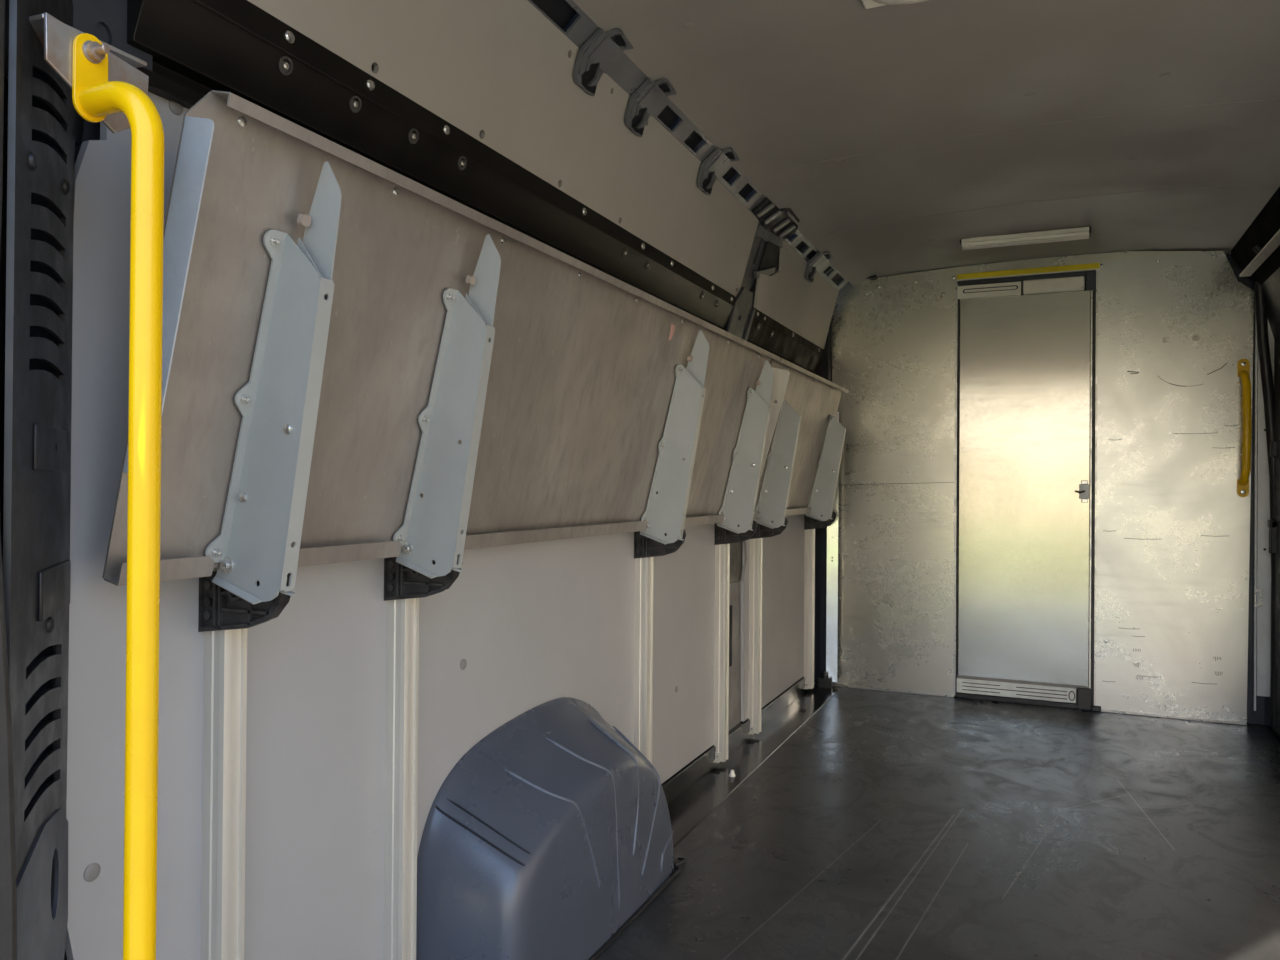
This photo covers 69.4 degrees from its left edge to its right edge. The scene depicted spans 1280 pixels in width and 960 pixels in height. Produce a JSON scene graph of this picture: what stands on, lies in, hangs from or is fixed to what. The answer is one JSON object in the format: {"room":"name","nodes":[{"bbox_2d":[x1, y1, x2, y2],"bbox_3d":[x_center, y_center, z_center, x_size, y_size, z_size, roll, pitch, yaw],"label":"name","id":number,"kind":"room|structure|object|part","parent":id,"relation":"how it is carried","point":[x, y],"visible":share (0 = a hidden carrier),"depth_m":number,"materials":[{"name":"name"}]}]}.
{"room":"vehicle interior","nodes":[
{"label":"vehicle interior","id":0,"kind":"room"},
{"bbox_2d":[25,92,830,959],"bbox_3d":[0.085,0.041,2.753,0.155,1.950,4.100,0,0,24],"label":"wall","id":1,"kind":"structure","parent":0,"point":[523,627],"depth_m":1.44,"materials":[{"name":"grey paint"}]},
{"bbox_2d":[0,0,152,959],"bbox_3d":[-0.675,-0.075,0.981,0.190,1.450,0.380,0,0,-10],"label":"pillar","id":2,"kind":"structure","parent":1,"relation":"attached to","point":[36,405],"depth_m":0.92,"materials":[{"name":"black plastic"}]},
{"bbox_2d":[29,12,148,132],"bbox_3d":[-0.567,-0.388,0.916,0.094,0.091,0.108,0,0,24],"label":"bracket","id":3,"kind":"object","parent":2,"relation":"attached to","point":[56,37],"visible":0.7,"depth_m":0.87,"materials":[{"name":"metal"}]},
{"bbox_2d":[198,567,290,959],"bbox_3d":[-0.520,0.518,1.220,0.154,0.830,0.069,0,0,24],"label":"support post","id":4,"kind":"object","parent":1,"relation":"attached to","point":[224,619],"visible":0.74,"depth_m":1.24,"materials":[{"name":"metal"}]},
{"bbox_2d":[102,90,779,604],"bbox_3d":[-0.070,-0.130,2.063,0.182,0.590,2.279,0,0,24],"label":"shelf","id":5,"kind":"object","parent":4,"relation":"attached to","point":[361,361],"visible":0.99,"depth_m":1.41,"materials":[{"name":"metal"}]},
{"bbox_2d":[669,324,674,339],"bbox_3d":[0.079,-0.368,2.306,0.010,0.038,0.028,0,0,24],"label":"scrap","id":6,"kind":"object","parent":5,"relation":"attached to","point":[672,325],"visible":1,"depth_m":2.31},
{"bbox_2d":[384,550,460,959],"bbox_3d":[-0.368,0.521,1.563,0.154,0.830,0.069,0,0,24],"label":"support post","id":7,"kind":"object","parent":1,"relation":"attached to","point":[404,586],"visible":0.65,"depth_m":1.58,"materials":[{"name":"metal"}]},
{"bbox_2d":[127,0,734,329],"bbox_3d":[-0.169,-0.556,2.132,0.092,0.153,2.220,0,0,24],"label":"rail","id":8,"kind":"object","parent":1,"relation":"attached to","point":[197,48],"visible":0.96,"depth_m":1.48,"materials":[{"name":"black metal"}]},
{"bbox_2d":[278,56,292,74],"bbox_3d":[-0.500,-0.584,1.305,0.011,0.024,0.025,0,0,24],"label":"screw","id":9,"kind":"object","parent":8,"relation":"attached to","point":[285,63],"depth_m":1.30,"materials":[{"name":"metal"}]},
{"bbox_2d":[349,96,361,112],"bbox_3d":[-0.442,-0.583,1.436,0.011,0.024,0.025,0,0,24],"label":"screw","id":10,"kind":"object","parent":8,"relation":"attached to","point":[355,102],"depth_m":1.44,"materials":[{"name":"metal"}]},
{"bbox_2d":[408,128,418,143],"bbox_3d":[-0.384,-0.582,1.566,0.011,0.024,0.025,0,0,24],"label":"screw","id":11,"kind":"object","parent":8,"relation":"attached to","point":[413,133],"depth_m":1.57,"materials":[{"name":"metal"}]},
{"bbox_2d":[457,156,466,169],"bbox_3d":[-0.326,-0.581,1.696,0.011,0.024,0.025,0,0,24],"label":"screw","id":12,"kind":"object","parent":8,"relation":"attached to","point":[461,160],"depth_m":1.69,"materials":[{"name":"metal"}]},
{"bbox_2d":[623,248,628,257],"bbox_3d":[-0.037,-0.575,2.346,0.011,0.024,0.025,0,0,24],"label":"screw","id":13,"kind":"object","parent":8,"relation":"attached to","point":[625,250],"depth_m":2.35,"materials":[{"name":"metal"}]},
{"bbox_2d":[645,261,649,269],"bbox_3d":[0.020,-0.574,2.473,0.011,0.024,0.025,0,0,24],"label":"screw","id":14,"kind":"object","parent":8,"relation":"attached to","point":[647,263],"depth_m":2.47,"materials":[{"name":"metal"}]},
{"bbox_2d":[634,529,686,763],"bbox_3d":[0.052,0.529,2.507,0.154,0.830,0.069,0,0,24],"label":"support post","id":15,"kind":"object","parent":1,"relation":"attached to","point":[646,549],"visible":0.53,"depth_m":2.52,"materials":[{"name":"metal"}]},
{"bbox_3d":[0.308,0.450,3.315,0.020,0.960,0.345,0,0,24],"label":"post trim","id":16,"kind":"part","parent":1,"relation":"part of","materials":[{"name":"grey plastic"}]},
{"bbox_2d":[713,520,757,762],"bbox_3d":[0.321,0.534,3.109,0.154,0.830,0.069,0,0,24],"label":"wall rail","id":17,"kind":"object","parent":1,"relation":"attached to","point":[723,537],"visible":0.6,"depth_m":3.12,"materials":[{"name":"metal"}]},
{"bbox_2d":[661,676,840,847],"bbox_3d":[0.111,0.936,2.668,0.160,0.082,3.780,0,0,24],"label":"trim","id":18,"kind":"structure","parent":1,"relation":"attached to","point":[692,793],"depth_m":3.14,"materials":[{"name":"grey metal"}]},
{"bbox_2d":[748,517,787,734],"bbox_3d":[0.480,0.537,3.466,0.154,0.830,0.069,0,0,24],"label":"wall rail","id":19,"kind":"object","parent":1,"relation":"attached to","point":[756,541],"visible":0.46,"depth_m":3.48,"materials":[{"name":"metal"}]},
{"bbox_2d":[753,358,848,528],"bbox_3d":[0.635,-0.116,3.630,0.195,0.590,1.123,0,0,24],"label":"shelf","id":20,"kind":"object","parent":19,"relation":"attached to","point":[804,444],"visible":0.98,"depth_m":3.66,"materials":[{"name":"metal"}]},
{"bbox_3d":[0.573,0.223,3.861,0.012,1.355,0.955,0,0,24],"label":"lining panel","id":21,"kind":"part","parent":1,"relation":"part of","materials":[{"name":"grey plastic"}]},
{"bbox_2d":[747,307,822,373],"bbox_3d":[0.591,-0.541,3.838,0.092,0.153,1.115,0,0,24],"label":"rail","id":22,"kind":"object","parent":1,"relation":"attached to","point":[766,333],"visible":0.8,"depth_m":3.74,"materials":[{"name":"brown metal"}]},
{"bbox_2d":[804,511,836,688],"bbox_3d":[0.825,0.544,4.242,0.154,0.830,0.069,0,0,24],"label":"wall rail","id":23,"kind":"object","parent":1,"relation":"attached to","point":[810,524],"visible":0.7,"depth_m":4.25,"materials":[{"name":"metal"}]},
{"bbox_2d":[818,412,838,687],"bbox_3d":[0.888,0.328,4.356,0.083,1.296,0.038,0,0,24],"label":"trim","id":24,"kind":"structure","parent":1,"relation":"attached to","point":[826,680],"depth_m":4.36,"materials":[{"name":"metal"}]},
{"bbox_2d":[248,0,838,348],"bbox_3d":[0.148,-0.769,2.732,0.280,0.570,4.100,0,0,24],"label":"wall","id":25,"kind":"structure","parent":0,"point":[499,72],"depth_m":1.92,"materials":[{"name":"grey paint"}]},
{"bbox_2d":[528,0,848,290],"bbox_3d":[0.184,-0.889,2.558,0.097,0.128,3.770,0,0,24],"label":"mounting rail","id":26,"kind":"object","parent":25,"relation":"attached to","point":[600,52],"depth_m":2.23,"materials":[{"name":"grey paint"}]},
{"bbox_2d":[726,224,786,340],"bbox_3d":[0.416,-0.681,3.322,0.138,0.456,0.442,0,0,26],"label":"pillar","id":27,"kind":"structure","parent":25,"relation":"attached to","point":[739,324],"depth_m":3.24,"materials":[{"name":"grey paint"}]},
{"bbox_3d":[0.664,-0.750,3.820,0.089,0.269,1.157,0,0,24],"label":"panel","id":28,"kind":"part","parent":25,"relation":"part of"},
{"bbox_2d":[573,0,1279,285],"bbox_3d":[0.934,-0.977,2.286,1.562,0.096,4.000,0,0,24],"label":"ceiling","id":29,"kind":"structure","parent":0,"point":[894,136],"depth_m":2.46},
{"bbox_2d":[862,0,929,8],"bbox_3d":[0.548,-0.975,1.810,0.240,0.046,0.138,0,0,24],"label":"ceiling light","id":30,"kind":"object","parent":29,"relation":"attached to","point":[867,4],"visible":1,"depth_m":1.86,"materials":[{"name":"white plastic"}]},
{"bbox_3d":[0.548,-0.987,1.810,0.240,0.022,0.138,0,0,24],"label":"plate","id":31,"kind":"part","parent":30,"relation":"part of","materials":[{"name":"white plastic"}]},
{"bbox_2d":[960,226,1090,249],"bbox_3d":[1.533,-0.961,3.691,0.479,0.032,0.076,0,0,24],"label":"recessed light","id":32,"kind":"object","parent":29,"relation":"in","point":[1083,232],"visible":1,"depth_m":3.67,"materials":[{"name":"white plastic"}]},
{"bbox_2d":[964,242,1017,249],"bbox_3d":[1.420,-0.948,3.746,0.202,0.004,0.040,0,0,24],"label":"diffuser","id":33,"kind":"object","parent":32,"relation":"attached to","point":[967,245],"depth_m":3.74,"materials":[{"name":"white plastic"}]},
{"bbox_2d":[596,682,1279,959],"bbox_3d":[0.903,0.995,2.359,1.980,0.050,4.140,0,0,24],"label":"floor","id":34,"kind":"structure","parent":0,"point":[888,825],"depth_m":2.46,"materials":[{"name":"black rubber"}]},
{"bbox_2d":[0,0,16,959],"bbox_3d":[-0.645,0.099,0.808,0.254,1.800,0.066,0,0,24],"label":"frame","id":35,"kind":"object","parent":34,"relation":"on","point":[8,883],"visible":1,"depth_m":0.79,"materials":[{"name":"grey rubber"}]},
{"bbox_2d":[72,33,164,959],"bbox_3d":[-0.481,0.263,0.860,0.114,1.377,0.064,0,0,24],"label":"pole","id":36,"kind":"object","parent":34,"relation":"on","point":[94,98],"visible":1,"depth_m":0.84,"materials":[{"name":"yellow metal"}]},
{"bbox_3d":[-0.526,-0.385,0.886,0.004,0.083,0.034,0,0,24],"label":"foot plate","id":37,"kind":"part","parent":36,"relation":"part of","materials":[{"name":"yellow paint"}]},
{"bbox_2d":[416,697,686,959],"bbox_3d":[-0.134,0.731,2.002,0.212,0.460,0.889,0,0,24],"label":"wheel arch cover","id":38,"kind":"object","parent":34,"relation":"on","point":[550,836],"visible":0.98,"depth_m":1.78,"materials":[{"name":"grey plastic"}]},
{"bbox_2d":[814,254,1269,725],"bbox_3d":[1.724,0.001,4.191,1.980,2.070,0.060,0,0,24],"label":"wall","id":39,"kind":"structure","parent":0,"point":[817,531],"depth_m":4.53,"materials":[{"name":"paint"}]},
{"bbox_2d":[820,250,1264,725],"bbox_3d":[1.697,0.002,4.094,1.810,1.965,0.060,0,0,24],"label":"wall","id":40,"kind":"structure","parent":0,"point":[1174,584],"depth_m":3.92,"materials":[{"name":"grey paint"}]},
{"bbox_2d":[829,274,876,359],"bbox_3d":[0.991,-0.770,4.349,0.236,0.402,0.028,0,0,24],"label":"trim","id":41,"kind":"structure","parent":40,"relation":"attached to","point":[875,275],"depth_m":4.38,"materials":[{"name":"black plastic"}]},
{"bbox_3d":[1.174,0.013,4.309,0.564,1.930,0.008,0,0,24],"label":"panel","id":42,"kind":"part","parent":40,"relation":"part of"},
{"bbox_2d":[957,280,1022,298],"bbox_3d":[1.564,-0.850,4.137,0.272,0.063,0.012,0,0,24],"label":"cover","id":43,"kind":"object","parent":40,"relation":"attached to","point":[1009,288],"visible":1,"depth_m":4.13,"materials":[{"name":"white plastic"}]},
{"bbox_2d":[956,290,1092,688],"bbox_3d":[1.685,0.067,4.077,0.550,1.776,0.060,0,0,24],"label":"door","id":44,"kind":"structure","parent":40,"relation":"in","point":[1024,367],"depth_m":4.08,"materials":[{"name":"metal"}]},
{"bbox_2d":[956,678,1075,702],"bbox_3d":[1.653,0.928,4.081,0.490,0.064,0.012,0,0,24],"label":"vent","id":45,"kind":"object","parent":44,"relation":"attached to","point":[982,687],"visible":1,"depth_m":4.07,"materials":[{"name":"metal"}]},
{"bbox_3d":[1.682,0.892,4.080,0.538,0.015,0.008,0,0,24],"label":"rail","id":46,"kind":"part","parent":44,"relation":"part of","materials":[{"name":"silver metal"}]},
{"bbox_2d":[958,270,1095,290],"bbox_3d":[1.704,-0.858,4.084,0.572,0.086,0.018,0,0,24],"label":"trim","id":47,"kind":"structure","parent":40,"relation":"attached to","point":[1090,275],"depth_m":4.05,"materials":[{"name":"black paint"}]},
{"bbox_2d":[951,263,1104,280],"bbox_3d":[1.696,-0.914,4.070,0.623,0.030,0.018,0,0,24],"label":"header strip","id":48,"kind":"object","parent":40,"relation":"attached to","point":[1090,266],"visible":1,"depth_m":4.06,"materials":[{"name":"yellow plastic"}]},
{"bbox_2d":[956,291,1100,711],"bbox_3d":[1.705,0.085,4.072,0.588,1.800,0.032,0,0,24],"label":"trim","id":49,"kind":"structure","parent":40,"relation":"attached to","point":[1085,696],"depth_m":3.97,"materials":[{"name":"black metal"}]},
{"bbox_2d":[1023,276,1084,293],"bbox_3d":[1.801,-0.848,4.029,0.245,0.061,0.019,0,0,24],"label":"cover","id":50,"kind":"object","parent":40,"relation":"attached to","point":[1077,283],"visible":1,"depth_m":4.02,"materials":[{"name":"white plastic"}]},
{"bbox_3d":[2.213,0.023,3.846,0.570,1.921,0.008,0,0,24],"label":"panel","id":51,"kind":"part","parent":40,"relation":"part of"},
{"bbox_2d":[1237,359,1251,496],"bbox_3d":[2.428,-0.211,3.716,0.042,0.560,0.067,0,0,24],"label":"grab bar","id":52,"kind":"object","parent":40,"relation":"attached to","point":[1243,365],"visible":1,"depth_m":3.69,"materials":[{"name":"yellow paint"}]},
{"bbox_2d":[1253,309,1273,710],"bbox_3d":[2.518,0.089,3.717,0.082,1.680,0.018,0,0,24],"label":"trim","id":53,"kind":"structure","parent":40,"relation":"attached to","point":[1262,557],"depth_m":3.72,"materials":[{"name":"metal"}]},
{"bbox_2d":[1249,267,1279,336],"bbox_3d":[1.709,-0.011,2.031,0.280,2.070,4.100,0,0,24],"label":"wall","id":54,"kind":"structure","parent":0,"point":[1271,286],"depth_m":3.58,"materials":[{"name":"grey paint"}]},
{"bbox_2d":[1231,186,1279,736],"bbox_3d":[1.695,-0.017,1.938,0.200,1.980,3.880,0,0,24],"label":"trim","id":55,"kind":"structure","parent":54,"relation":"attached to","point":[1266,224],"depth_m":3.61,"materials":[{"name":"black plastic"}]},
{"bbox_3d":[2.489,0.128,3.576,0.040,1.720,0.160,0,0,24],"label":"door post","id":56,"kind":"part","parent":55,"relation":"part of","materials":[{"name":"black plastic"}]},
{"bbox_2d":[1239,229,1279,276],"bbox_3d":[1.984,-0.860,2.701,0.099,0.122,1.935,0,0,24],"label":"door track","id":57,"kind":"object","parent":54,"relation":"attached to","point":[1264,253],"visible":0.87,"depth_m":3.31,"materials":[{"name":"metal"}]}
]}

